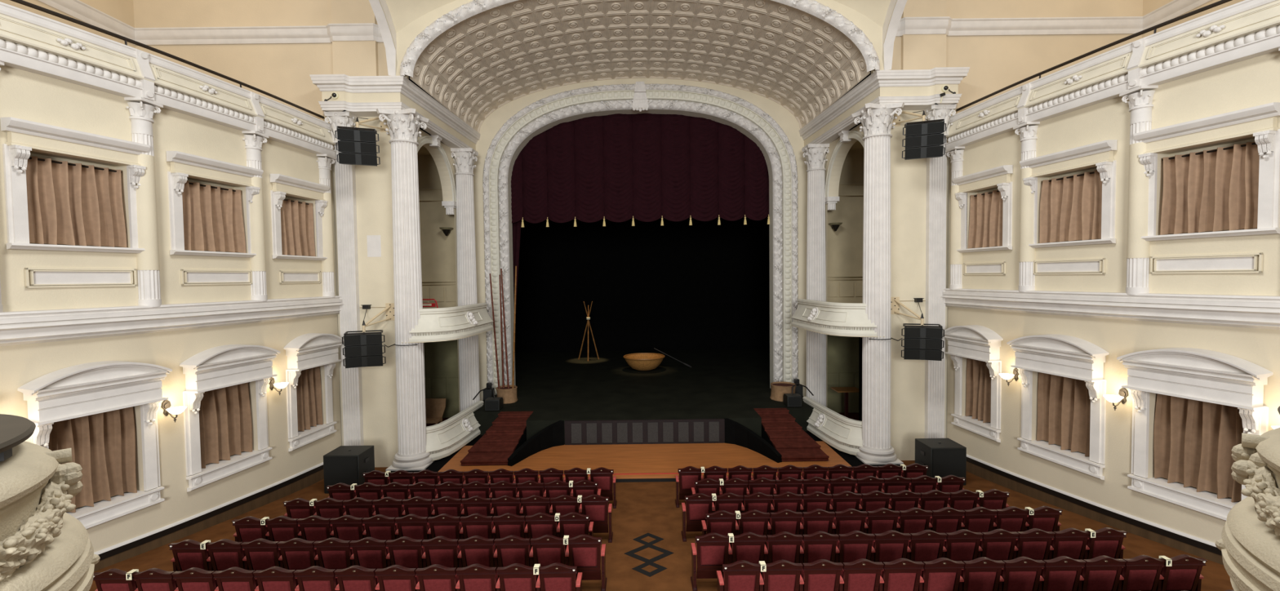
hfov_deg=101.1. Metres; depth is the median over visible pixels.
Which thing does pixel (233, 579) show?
seat
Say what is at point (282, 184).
window
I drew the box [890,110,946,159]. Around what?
speaker
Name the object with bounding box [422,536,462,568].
seat
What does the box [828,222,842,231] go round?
wall lamp
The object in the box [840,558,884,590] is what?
seat
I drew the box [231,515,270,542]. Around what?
seat
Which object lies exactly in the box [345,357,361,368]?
grille
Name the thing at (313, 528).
seat
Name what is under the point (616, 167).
curtain
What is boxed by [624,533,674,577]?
aisle emblem
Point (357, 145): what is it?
speaker
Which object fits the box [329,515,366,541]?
seat
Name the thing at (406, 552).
seat
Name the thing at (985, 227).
window curtain
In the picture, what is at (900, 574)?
seat
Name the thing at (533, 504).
seat
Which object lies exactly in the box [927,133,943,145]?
grille
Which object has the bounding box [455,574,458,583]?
seat cushion
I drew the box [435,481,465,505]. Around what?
seat
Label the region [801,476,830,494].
seat
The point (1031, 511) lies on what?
marker
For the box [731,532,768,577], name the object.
seat
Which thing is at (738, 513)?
marker
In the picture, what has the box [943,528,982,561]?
seat
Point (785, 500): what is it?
seat
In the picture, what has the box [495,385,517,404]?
basket
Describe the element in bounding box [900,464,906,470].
marker
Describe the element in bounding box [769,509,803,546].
seat
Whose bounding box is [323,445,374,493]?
subwoofer
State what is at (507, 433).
steps
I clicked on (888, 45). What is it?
trim
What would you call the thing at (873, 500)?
seat
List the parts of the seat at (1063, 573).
frame, crest rail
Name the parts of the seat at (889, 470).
frame, crest rail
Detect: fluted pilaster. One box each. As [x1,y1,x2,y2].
[323,111,364,445]
[924,104,957,438]
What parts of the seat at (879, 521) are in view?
frame, crest rail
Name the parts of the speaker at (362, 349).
flying frame, bracket arm, wall plate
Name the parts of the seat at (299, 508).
crest rail, frame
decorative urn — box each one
[0,441,100,590]
[1214,426,1279,590]
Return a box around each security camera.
[324,91,339,101]
[941,84,959,101]
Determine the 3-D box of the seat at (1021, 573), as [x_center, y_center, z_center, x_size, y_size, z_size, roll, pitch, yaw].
[5.281,4.044,7.399,0.576,0.946,0.456,-1,2,0]
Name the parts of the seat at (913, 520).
frame, crest rail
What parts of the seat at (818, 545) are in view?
frame, crest rail, armrest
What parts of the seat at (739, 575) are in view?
armrest, crest rail, frame, armrest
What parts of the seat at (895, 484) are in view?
frame, crest rail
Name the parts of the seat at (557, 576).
frame, crest rail, armrest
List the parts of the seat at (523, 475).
crest rail, frame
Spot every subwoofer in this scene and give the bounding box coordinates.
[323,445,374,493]
[915,438,966,485]
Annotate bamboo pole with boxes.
[489,273,500,388]
[498,275,504,387]
[500,268,509,388]
[511,266,516,388]
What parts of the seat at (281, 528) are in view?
crest rail, frame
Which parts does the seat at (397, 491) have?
crest rail, frame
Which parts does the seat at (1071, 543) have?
frame, crest rail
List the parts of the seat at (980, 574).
frame, crest rail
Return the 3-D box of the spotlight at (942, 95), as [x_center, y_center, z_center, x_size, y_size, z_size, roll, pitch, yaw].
[7.939,-5.199,13.834,0.123,0.242,0.140,0,2,11]
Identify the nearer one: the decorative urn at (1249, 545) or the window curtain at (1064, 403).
the decorative urn at (1249, 545)
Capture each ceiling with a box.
[385,0,890,33]
[409,0,870,133]
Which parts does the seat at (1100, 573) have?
frame, crest rail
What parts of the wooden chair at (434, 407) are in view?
seat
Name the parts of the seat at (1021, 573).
frame, crest rail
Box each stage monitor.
[472,386,503,410]
[782,382,813,407]
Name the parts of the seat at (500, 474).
crest rail, frame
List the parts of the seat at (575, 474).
crest rail, frame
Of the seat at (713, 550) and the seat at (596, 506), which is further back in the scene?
the seat at (596, 506)
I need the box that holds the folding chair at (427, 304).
[422,298,438,307]
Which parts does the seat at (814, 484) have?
frame, crest rail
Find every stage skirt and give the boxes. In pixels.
[506,420,564,466]
[564,418,724,444]
[724,417,782,462]
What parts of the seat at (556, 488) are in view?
crest rail, frame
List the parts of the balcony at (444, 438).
moulding, panel moulding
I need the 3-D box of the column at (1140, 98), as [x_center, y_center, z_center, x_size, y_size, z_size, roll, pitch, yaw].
[9.266,-1.905,9.766,0.450,3.780,0.457,-1,2,0]
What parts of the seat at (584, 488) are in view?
crest rail, frame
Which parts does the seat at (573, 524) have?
frame, crest rail, armrest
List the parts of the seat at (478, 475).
crest rail, frame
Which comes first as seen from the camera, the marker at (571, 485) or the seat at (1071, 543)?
the seat at (1071, 543)
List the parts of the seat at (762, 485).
frame, crest rail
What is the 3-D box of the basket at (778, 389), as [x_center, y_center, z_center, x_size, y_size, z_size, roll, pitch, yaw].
[5.045,3.379,18.533,0.896,0.530,0.899,-1,2,0]
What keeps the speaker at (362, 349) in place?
attached to the wall at (373, 183)
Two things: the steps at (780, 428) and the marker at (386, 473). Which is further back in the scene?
the steps at (780, 428)
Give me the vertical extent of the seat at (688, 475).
0.946 m
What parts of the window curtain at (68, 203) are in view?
curtain rod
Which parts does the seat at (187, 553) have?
crest rail, frame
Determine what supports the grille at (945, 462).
attached to the subwoofer at (944, 457)
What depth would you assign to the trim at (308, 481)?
10.98 m
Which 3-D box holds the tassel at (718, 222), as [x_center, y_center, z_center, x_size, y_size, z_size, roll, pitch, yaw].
[3.030,-2.890,20.168,0.124,0.394,0.121,-1,2,0]
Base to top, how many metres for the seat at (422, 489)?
0.946 m
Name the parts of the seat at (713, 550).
armrest, crest rail, frame, armrest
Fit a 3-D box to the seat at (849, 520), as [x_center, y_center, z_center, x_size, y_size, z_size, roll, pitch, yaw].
[3.615,4.090,9.148,0.576,0.946,0.456,-1,2,0]
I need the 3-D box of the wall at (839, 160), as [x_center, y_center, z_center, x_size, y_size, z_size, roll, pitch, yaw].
[6.772,-0.283,17.196,0.344,10.000,5.153,-1,2,-2]
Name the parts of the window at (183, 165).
frame, sill, cornice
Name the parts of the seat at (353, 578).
crest rail, frame, armrest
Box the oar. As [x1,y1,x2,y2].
[653,347,691,367]
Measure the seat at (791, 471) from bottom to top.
0.946 m
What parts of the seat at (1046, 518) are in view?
frame, crest rail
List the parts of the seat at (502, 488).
crest rail, frame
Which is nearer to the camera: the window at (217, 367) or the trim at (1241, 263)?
the trim at (1241, 263)
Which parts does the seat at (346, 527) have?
crest rail, frame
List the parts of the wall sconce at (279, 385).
lamp shade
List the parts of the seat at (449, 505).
crest rail, frame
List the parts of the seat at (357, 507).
crest rail, frame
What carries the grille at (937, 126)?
attached to the speaker at (923, 139)
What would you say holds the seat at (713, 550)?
on the floor at (642, 508)
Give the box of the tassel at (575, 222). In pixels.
[573,216,577,226]
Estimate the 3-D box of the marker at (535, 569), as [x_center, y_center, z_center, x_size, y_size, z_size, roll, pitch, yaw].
[-1.408,3.737,7.186,0.074,0.093,0.107,-1,2,0]
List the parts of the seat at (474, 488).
crest rail, frame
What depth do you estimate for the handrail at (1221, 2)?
10.38 m
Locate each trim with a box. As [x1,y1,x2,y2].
[0,295,344,346]
[24,267,137,288]
[37,0,383,44]
[93,462,323,555]
[93,469,324,571]
[180,269,252,285]
[279,270,320,284]
[309,74,480,151]
[368,0,396,75]
[417,135,456,214]
[488,471,777,476]
[587,478,679,482]
[799,66,969,148]
[825,130,864,210]
[882,0,906,70]
[895,0,1211,36]
[940,288,1279,329]
[963,262,1005,275]
[966,454,1216,546]
[966,461,1223,564]
[1033,257,1105,274]
[1150,253,1262,273]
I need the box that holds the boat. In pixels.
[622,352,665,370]
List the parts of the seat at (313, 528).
crest rail, frame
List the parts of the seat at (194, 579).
crest rail, frame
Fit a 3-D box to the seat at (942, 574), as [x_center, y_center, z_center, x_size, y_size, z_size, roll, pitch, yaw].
[4.179,4.057,7.397,0.576,0.946,0.456,-1,2,0]
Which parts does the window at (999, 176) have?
cornice, sill, frame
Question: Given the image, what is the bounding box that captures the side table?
[830,386,858,417]
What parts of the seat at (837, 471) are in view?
frame, crest rail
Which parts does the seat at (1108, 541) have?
frame, crest rail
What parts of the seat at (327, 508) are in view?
crest rail, frame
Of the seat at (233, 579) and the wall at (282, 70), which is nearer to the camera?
the seat at (233, 579)
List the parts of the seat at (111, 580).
crest rail, frame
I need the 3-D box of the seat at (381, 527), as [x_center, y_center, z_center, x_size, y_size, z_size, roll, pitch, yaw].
[-4.404,4.189,9.134,0.576,0.946,0.456,-1,2,0]
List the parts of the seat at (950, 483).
frame, crest rail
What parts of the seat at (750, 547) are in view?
frame, crest rail, armrest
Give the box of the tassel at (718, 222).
[717,214,720,225]
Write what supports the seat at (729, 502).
on the floor at (642, 508)
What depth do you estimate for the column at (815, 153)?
18.38 m
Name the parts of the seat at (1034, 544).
frame, crest rail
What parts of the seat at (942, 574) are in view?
frame, crest rail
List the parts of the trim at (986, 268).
panel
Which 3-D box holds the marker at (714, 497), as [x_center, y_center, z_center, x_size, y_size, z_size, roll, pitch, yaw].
[1.380,3.759,9.815,0.074,0.093,0.107,-1,2,0]
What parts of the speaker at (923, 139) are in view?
wall plate, bracket arm, flying frame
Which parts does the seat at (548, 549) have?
crest rail, frame, armrest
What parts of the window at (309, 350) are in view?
frame, sill, arched cornice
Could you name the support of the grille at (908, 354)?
attached to the speaker at (922, 342)
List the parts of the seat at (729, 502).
frame, crest rail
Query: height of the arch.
2.678 m
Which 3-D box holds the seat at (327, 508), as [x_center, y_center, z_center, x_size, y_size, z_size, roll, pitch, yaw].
[-5.778,4.235,10.003,0.576,0.946,0.456,-1,2,0]
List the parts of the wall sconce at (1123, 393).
lamp shade, arm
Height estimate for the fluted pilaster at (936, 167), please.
9.700 m
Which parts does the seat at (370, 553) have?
crest rail, frame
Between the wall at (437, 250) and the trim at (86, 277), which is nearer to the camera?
the trim at (86, 277)
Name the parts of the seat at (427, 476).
crest rail, frame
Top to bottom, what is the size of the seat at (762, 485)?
0.946 m
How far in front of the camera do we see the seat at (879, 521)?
8.97 m
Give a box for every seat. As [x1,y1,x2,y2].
[93,568,137,590]
[131,568,178,590]
[168,539,213,572]
[171,567,218,590]
[205,538,248,571]
[212,567,259,590]
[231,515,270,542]
[240,538,284,570]
[253,566,299,590]
[265,515,302,542]
[276,537,319,570]
[283,497,316,519]
[293,565,339,590]
[297,515,334,541]
[313,497,346,519]
[313,537,355,569]
[326,483,356,500]
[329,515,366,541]
[333,565,380,590]
[342,497,376,518]
[349,537,391,568]
[354,482,383,500]
[362,470,390,485]
[362,514,399,540]
[372,497,405,517]
[374,564,420,590]
[380,482,411,500]
[385,536,427,568]
[388,470,415,484]
[395,514,431,540]
[401,496,435,517]
[408,481,438,499]
[413,469,440,484]
[415,564,460,590]
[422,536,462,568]
[427,513,464,539]
[431,496,464,527]
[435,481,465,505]
[438,469,466,484]
[456,564,500,590]
[457,535,498,578]
[460,513,496,550]
[461,495,494,526]
[462,480,493,507]
[463,468,491,493]
[488,468,515,483]
[489,480,519,498]
[491,495,523,515]
[492,512,528,538]
[493,535,534,567]
[496,563,540,590]
[513,468,540,492]
[516,480,546,508]
[520,494,552,525]
[524,512,560,549]
[530,534,569,578]
[538,467,565,493]
[538,562,582,590]
[544,480,573,507]
[550,494,582,527]
[559,511,593,552]
[564,467,591,492]
[568,534,607,590]
[572,480,600,513]
[581,494,613,542]
[590,467,617,508]
[675,466,703,507]
[681,493,715,542]
[690,532,732,590]
[691,478,722,506]
[701,510,738,547]
[702,466,728,491]
[715,492,744,524]
[716,560,764,590]
[721,477,749,505]
[728,465,753,489]
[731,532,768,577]
[737,509,771,546]
[743,492,773,523]
[748,477,776,504]
[752,465,778,489]
[762,560,804,590]
[766,531,804,574]
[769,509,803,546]
[772,491,803,520]
[775,476,803,504]
[777,465,803,488]
[800,508,835,534]
[800,559,844,590]
[801,464,828,479]
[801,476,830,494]
[801,491,832,511]
[801,531,839,563]
[826,464,853,479]
[827,476,857,494]
[830,491,862,511]
[832,508,867,534]
[835,530,875,563]
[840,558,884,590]
[851,463,878,479]
[854,475,884,493]
[859,490,891,511]
[865,507,900,534]
[871,530,911,562]
[875,463,902,478]
[880,558,924,590]
[881,475,911,493]
[888,490,920,511]
[897,507,933,533]
[901,463,928,478]
[907,529,946,562]
[908,475,937,493]
[918,489,951,511]
[920,557,964,590]
[929,506,964,533]
[935,475,965,493]
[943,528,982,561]
[947,489,979,510]
[960,557,1004,590]
[961,506,997,533]
[977,488,1009,510]
[979,528,1019,560]
[994,506,1029,532]
[1000,556,1045,590]
[1014,528,1055,560]
[1026,506,1062,532]
[1040,555,1085,590]
[1050,528,1090,559]
[1080,555,1126,590]
[1086,527,1127,559]
[1120,555,1166,590]
[1160,554,1207,590]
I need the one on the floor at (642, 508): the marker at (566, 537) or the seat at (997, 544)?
the seat at (997, 544)
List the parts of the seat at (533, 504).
crest rail, frame, armrest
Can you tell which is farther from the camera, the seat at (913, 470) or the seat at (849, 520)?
the seat at (913, 470)
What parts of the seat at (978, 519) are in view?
frame, crest rail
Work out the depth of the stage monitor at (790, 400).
17.35 m
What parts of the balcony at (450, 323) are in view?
moulding, panel moulding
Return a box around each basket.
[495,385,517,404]
[769,382,795,401]
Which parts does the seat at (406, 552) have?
crest rail, frame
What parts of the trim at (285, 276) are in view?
panel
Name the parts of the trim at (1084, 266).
panel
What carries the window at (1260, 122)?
in the wall at (1255, 81)
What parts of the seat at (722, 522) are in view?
armrest, crest rail, frame, armrest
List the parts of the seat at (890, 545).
frame, crest rail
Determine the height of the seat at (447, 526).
0.946 m
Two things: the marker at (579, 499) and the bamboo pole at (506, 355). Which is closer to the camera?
the marker at (579, 499)
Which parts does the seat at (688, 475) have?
armrest, crest rail, frame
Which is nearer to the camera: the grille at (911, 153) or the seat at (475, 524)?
the seat at (475, 524)
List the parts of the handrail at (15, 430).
post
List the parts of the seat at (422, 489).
crest rail, frame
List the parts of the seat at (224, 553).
crest rail, frame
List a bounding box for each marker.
[125,568,138,580]
[200,540,210,549]
[260,516,269,524]
[309,498,316,506]
[350,483,356,489]
[385,471,391,476]
[533,564,540,574]
[555,513,559,521]
[563,535,568,544]
[568,480,573,487]
[577,495,582,502]
[586,468,591,474]
[700,466,704,472]
[711,493,716,501]
[719,478,723,484]
[728,533,733,542]
[734,511,740,519]
[759,560,766,572]
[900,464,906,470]
[934,475,941,482]
[976,489,983,497]
[1025,506,1034,515]
[1084,528,1095,537]
[1159,555,1172,566]
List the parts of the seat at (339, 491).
crest rail, frame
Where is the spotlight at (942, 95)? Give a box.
[939,92,945,102]
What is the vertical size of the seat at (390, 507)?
0.946 m
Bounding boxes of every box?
[362,304,371,309]
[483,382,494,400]
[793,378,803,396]
[913,297,924,302]
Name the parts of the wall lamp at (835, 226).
lamp shade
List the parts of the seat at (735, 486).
frame, crest rail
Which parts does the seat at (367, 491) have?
crest rail, frame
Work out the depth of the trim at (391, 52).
13.59 m
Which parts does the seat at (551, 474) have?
crest rail, frame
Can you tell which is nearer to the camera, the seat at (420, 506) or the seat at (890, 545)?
the seat at (890, 545)
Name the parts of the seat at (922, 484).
frame, crest rail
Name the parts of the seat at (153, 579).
crest rail, frame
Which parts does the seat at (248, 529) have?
crest rail, frame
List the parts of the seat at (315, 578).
crest rail, frame, armrest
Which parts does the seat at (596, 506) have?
frame, crest rail, armrest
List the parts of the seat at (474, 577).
crest rail, frame, armrest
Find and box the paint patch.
[366,235,381,257]
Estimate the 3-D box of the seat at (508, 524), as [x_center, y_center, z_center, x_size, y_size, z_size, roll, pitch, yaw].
[-2.200,4.162,9.138,0.576,0.946,0.456,-1,2,0]
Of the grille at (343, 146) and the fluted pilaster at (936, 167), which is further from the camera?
the fluted pilaster at (936, 167)
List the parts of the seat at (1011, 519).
frame, crest rail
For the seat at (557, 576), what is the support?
on the floor at (642, 508)
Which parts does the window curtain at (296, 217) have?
curtain rod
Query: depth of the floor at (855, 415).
18.94 m
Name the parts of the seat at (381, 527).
crest rail, frame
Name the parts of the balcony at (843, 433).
panel moulding, moulding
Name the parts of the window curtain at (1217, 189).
curtain rod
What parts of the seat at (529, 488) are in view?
crest rail, frame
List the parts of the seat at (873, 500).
frame, crest rail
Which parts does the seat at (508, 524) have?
crest rail, frame, armrest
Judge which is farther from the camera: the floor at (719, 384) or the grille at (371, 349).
the floor at (719, 384)
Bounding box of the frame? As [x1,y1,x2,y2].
[482,81,798,394]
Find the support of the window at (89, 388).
in the wall at (24, 95)
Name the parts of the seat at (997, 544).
frame, crest rail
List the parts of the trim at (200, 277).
panel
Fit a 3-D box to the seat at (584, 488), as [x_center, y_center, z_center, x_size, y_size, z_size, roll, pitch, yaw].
[-1.095,4.211,10.893,0.576,0.946,0.456,-1,2,0]
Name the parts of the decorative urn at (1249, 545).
moulding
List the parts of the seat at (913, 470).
frame, crest rail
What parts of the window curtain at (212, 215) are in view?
curtain rod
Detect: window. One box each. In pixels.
[0,116,150,253]
[17,360,172,528]
[166,151,263,257]
[179,344,280,492]
[269,173,329,260]
[283,333,343,451]
[942,324,1003,442]
[952,164,1013,253]
[1006,333,1109,479]
[1019,139,1117,248]
[1116,347,1273,520]
[1133,102,1279,241]
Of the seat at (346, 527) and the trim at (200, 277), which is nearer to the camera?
the seat at (346, 527)
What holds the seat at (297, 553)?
on the floor at (642, 508)
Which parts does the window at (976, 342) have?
arched cornice, sill, frame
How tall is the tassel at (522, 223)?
0.394 m
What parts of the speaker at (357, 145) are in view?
flying frame, bracket arm, wall plate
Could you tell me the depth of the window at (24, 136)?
8.39 m
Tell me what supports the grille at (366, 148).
attached to the speaker at (357, 145)
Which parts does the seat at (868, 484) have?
frame, crest rail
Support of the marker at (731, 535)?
attached to the seat at (713, 550)
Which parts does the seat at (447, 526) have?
crest rail, frame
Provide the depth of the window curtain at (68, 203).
8.88 m
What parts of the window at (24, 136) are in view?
frame, cornice, sill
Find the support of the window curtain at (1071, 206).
hanging from the window at (1100, 154)
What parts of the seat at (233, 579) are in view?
crest rail, frame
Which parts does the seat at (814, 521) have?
frame, crest rail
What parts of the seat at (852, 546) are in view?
frame, crest rail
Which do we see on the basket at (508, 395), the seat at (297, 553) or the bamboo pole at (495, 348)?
the bamboo pole at (495, 348)
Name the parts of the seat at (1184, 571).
frame, crest rail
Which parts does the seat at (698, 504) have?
armrest, crest rail, frame, armrest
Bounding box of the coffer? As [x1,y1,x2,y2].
[413,0,866,127]
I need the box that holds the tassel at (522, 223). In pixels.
[520,217,524,227]
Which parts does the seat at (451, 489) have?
crest rail, frame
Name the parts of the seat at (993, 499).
frame, crest rail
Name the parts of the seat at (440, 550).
crest rail, frame, armrest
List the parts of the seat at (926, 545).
frame, crest rail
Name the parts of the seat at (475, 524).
crest rail, frame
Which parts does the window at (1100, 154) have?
cornice, sill, frame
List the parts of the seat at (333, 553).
crest rail, frame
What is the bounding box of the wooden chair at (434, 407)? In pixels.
[425,398,445,424]
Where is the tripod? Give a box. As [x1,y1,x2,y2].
[577,301,599,360]
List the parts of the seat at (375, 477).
crest rail, frame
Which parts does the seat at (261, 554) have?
crest rail, frame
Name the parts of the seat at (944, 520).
frame, crest rail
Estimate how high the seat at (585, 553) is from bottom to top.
0.946 m
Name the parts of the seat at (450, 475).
crest rail, frame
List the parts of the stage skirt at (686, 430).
panel, panel, panel, panel, panel, panel, panel, panel, panel, panel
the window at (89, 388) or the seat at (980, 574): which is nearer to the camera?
the seat at (980, 574)
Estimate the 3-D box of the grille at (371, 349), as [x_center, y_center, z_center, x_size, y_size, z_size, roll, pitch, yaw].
[-6.865,1.420,13.615,0.362,0.246,0.042,-1,2,-14]
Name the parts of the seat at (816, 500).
frame, crest rail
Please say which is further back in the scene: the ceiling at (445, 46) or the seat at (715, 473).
the ceiling at (445, 46)
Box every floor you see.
[88,460,1233,590]
[391,431,900,479]
[426,417,448,426]
[473,349,813,444]
[838,412,858,420]
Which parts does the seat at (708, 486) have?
armrest, crest rail, frame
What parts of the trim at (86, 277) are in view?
panel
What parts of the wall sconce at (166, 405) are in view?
arm, lamp shade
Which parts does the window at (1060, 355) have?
arched cornice, sill, frame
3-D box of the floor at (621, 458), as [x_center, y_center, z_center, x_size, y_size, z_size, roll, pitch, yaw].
[0.129,4.642,16.032,13.800,0.200,5.080,-1,2,0]
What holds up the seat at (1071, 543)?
on the floor at (642, 508)
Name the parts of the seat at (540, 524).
crest rail, frame, armrest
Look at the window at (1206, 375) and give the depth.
8.99 m
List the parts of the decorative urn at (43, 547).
moulding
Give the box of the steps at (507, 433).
[460,411,533,465]
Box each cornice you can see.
[0,1,336,157]
[945,0,1279,150]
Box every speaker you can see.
[334,115,390,166]
[342,302,417,368]
[868,297,944,360]
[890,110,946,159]
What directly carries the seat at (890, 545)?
on the floor at (642, 508)
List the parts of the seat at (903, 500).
frame, crest rail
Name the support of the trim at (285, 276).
attached to the wall at (24, 95)
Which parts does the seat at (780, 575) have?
frame, crest rail, armrest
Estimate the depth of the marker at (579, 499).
9.76 m
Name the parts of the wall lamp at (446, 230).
lamp shade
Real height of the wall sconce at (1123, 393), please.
0.430 m
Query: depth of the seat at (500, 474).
11.58 m
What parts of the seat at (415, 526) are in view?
crest rail, frame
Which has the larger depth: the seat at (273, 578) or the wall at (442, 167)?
the wall at (442, 167)
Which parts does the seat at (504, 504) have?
crest rail, frame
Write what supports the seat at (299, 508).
on the floor at (642, 508)
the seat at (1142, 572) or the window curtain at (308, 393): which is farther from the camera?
the window curtain at (308, 393)
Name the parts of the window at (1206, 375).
sill, arched cornice, frame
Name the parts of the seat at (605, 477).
frame, crest rail, armrest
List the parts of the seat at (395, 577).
crest rail, frame, armrest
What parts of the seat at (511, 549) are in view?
crest rail, frame, armrest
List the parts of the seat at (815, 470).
crest rail, frame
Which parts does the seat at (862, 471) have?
frame, crest rail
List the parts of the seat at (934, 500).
frame, crest rail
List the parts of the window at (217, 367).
frame, sill, arched cornice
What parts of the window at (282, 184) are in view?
frame, cornice, sill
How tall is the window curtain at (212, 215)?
1.398 m
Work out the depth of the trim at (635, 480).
13.44 m
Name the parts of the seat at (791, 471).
frame, crest rail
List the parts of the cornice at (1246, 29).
panel moulding, panel moulding, panel moulding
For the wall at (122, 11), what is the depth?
13.48 m
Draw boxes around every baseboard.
[98,465,323,560]
[966,457,1222,555]
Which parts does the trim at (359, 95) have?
architrave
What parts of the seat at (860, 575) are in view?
frame, crest rail, armrest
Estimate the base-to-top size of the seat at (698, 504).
0.946 m
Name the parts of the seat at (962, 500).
frame, crest rail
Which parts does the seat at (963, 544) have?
frame, crest rail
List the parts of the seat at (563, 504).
crest rail, frame, armrest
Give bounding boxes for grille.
[324,457,357,493]
[337,128,354,140]
[337,141,355,151]
[338,152,355,164]
[344,335,360,346]
[344,346,360,356]
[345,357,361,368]
[360,130,375,142]
[360,142,376,153]
[360,154,377,164]
[366,334,382,344]
[366,345,382,355]
[367,356,382,366]
[485,400,497,409]
[788,397,800,405]
[904,328,919,337]
[904,338,919,348]
[904,350,919,359]
[905,136,921,146]
[905,147,920,159]
[906,124,921,135]
[925,328,942,338]
[925,339,942,349]
[925,350,942,360]
[926,146,942,156]
[927,121,944,133]
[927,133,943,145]
[932,448,965,485]
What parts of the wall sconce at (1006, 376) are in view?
lamp shade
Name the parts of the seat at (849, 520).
frame, crest rail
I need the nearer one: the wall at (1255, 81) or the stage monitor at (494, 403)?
the wall at (1255, 81)
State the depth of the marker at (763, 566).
7.14 m
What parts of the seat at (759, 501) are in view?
frame, crest rail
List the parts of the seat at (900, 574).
frame, crest rail, armrest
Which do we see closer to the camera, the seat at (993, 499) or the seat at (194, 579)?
the seat at (194, 579)
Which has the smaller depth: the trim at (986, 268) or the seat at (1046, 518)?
the seat at (1046, 518)
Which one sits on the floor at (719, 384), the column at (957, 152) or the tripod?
the tripod
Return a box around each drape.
[511,220,521,304]
[858,337,862,421]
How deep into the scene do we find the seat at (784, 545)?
8.09 m
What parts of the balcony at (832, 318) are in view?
panel moulding, moulding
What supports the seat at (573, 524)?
on the floor at (642, 508)
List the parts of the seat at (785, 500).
frame, crest rail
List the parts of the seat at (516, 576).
crest rail, frame, armrest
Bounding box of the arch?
[400,0,879,77]
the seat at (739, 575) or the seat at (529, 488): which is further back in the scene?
the seat at (529, 488)
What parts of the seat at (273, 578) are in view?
crest rail, frame, armrest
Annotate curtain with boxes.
[26,155,126,247]
[48,406,137,512]
[182,180,245,253]
[199,382,252,468]
[280,198,315,256]
[296,366,322,431]
[507,113,768,223]
[965,358,991,422]
[968,190,1003,248]
[1036,372,1090,456]
[1039,169,1102,243]
[1153,393,1243,502]
[1160,142,1259,235]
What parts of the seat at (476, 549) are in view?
crest rail, frame, armrest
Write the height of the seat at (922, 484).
0.946 m
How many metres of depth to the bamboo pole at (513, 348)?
18.53 m
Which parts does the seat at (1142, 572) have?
frame, crest rail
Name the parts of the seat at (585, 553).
crest rail, frame, armrest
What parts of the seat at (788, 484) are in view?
frame, crest rail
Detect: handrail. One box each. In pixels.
[0,413,35,461]
[10,0,324,118]
[955,0,1231,111]
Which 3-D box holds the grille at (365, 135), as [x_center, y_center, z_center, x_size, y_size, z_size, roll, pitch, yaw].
[-6.908,-4.043,13.364,0.363,0.250,0.053,-1,2,-14]
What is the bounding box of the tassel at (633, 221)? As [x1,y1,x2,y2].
[631,216,635,226]
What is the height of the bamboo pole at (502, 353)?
4.037 m
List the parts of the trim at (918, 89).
architrave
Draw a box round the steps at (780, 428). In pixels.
[753,408,829,461]
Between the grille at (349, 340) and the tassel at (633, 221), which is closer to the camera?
the grille at (349, 340)
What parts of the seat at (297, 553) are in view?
crest rail, frame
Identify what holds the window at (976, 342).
in the wall at (1255, 81)
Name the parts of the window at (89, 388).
frame, arched cornice, sill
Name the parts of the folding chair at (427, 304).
backrest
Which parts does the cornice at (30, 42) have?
panel moulding, panel moulding, panel moulding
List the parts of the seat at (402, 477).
crest rail, frame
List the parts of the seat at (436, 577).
crest rail, frame, armrest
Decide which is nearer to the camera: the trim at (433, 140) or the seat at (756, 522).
the seat at (756, 522)
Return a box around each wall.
[0,0,135,163]
[0,65,341,552]
[133,0,408,177]
[324,116,398,467]
[379,1,397,72]
[395,0,884,77]
[417,127,459,417]
[417,128,460,412]
[471,78,808,400]
[824,123,863,407]
[826,122,863,413]
[871,0,1142,113]
[882,0,897,68]
[889,109,955,460]
[946,50,1279,542]
[1142,0,1246,151]
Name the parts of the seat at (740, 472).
crest rail, frame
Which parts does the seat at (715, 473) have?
crest rail, frame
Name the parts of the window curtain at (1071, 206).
curtain rod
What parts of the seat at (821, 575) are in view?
frame, crest rail, armrest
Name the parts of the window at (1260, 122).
cornice, sill, frame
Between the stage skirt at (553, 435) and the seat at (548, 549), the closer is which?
the seat at (548, 549)
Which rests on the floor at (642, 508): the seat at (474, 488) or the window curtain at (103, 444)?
the seat at (474, 488)
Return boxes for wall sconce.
[161,400,186,422]
[268,377,288,395]
[999,368,1018,386]
[1102,387,1128,410]
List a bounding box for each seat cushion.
[415,574,418,584]
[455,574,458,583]
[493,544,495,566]
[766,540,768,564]
[800,569,804,578]
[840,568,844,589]
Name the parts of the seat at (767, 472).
frame, crest rail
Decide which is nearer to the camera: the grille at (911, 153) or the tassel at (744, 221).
the grille at (911, 153)
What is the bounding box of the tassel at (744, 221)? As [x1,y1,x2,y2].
[743,214,746,224]
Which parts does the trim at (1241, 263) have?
panel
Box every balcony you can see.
[401,302,493,342]
[426,400,483,461]
[791,298,884,337]
[802,396,862,455]
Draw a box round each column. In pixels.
[0,60,4,312]
[124,97,163,306]
[242,130,268,301]
[316,154,336,297]
[376,107,434,471]
[450,147,479,411]
[801,143,829,406]
[851,102,904,464]
[945,146,964,289]
[1013,121,1039,292]
[1119,84,1158,294]
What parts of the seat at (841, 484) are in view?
frame, crest rail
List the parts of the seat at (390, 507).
crest rail, frame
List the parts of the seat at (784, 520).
frame, crest rail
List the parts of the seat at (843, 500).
frame, crest rail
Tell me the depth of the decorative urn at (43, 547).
2.16 m
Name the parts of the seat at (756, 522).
frame, crest rail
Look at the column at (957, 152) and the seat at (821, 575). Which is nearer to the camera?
the seat at (821, 575)
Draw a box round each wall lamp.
[439,226,453,235]
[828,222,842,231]
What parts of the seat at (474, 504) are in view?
crest rail, frame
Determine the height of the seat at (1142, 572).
0.946 m
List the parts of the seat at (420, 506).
crest rail, frame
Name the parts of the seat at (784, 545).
crest rail, frame, armrest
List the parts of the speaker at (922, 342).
wall plate, bracket arm, flying frame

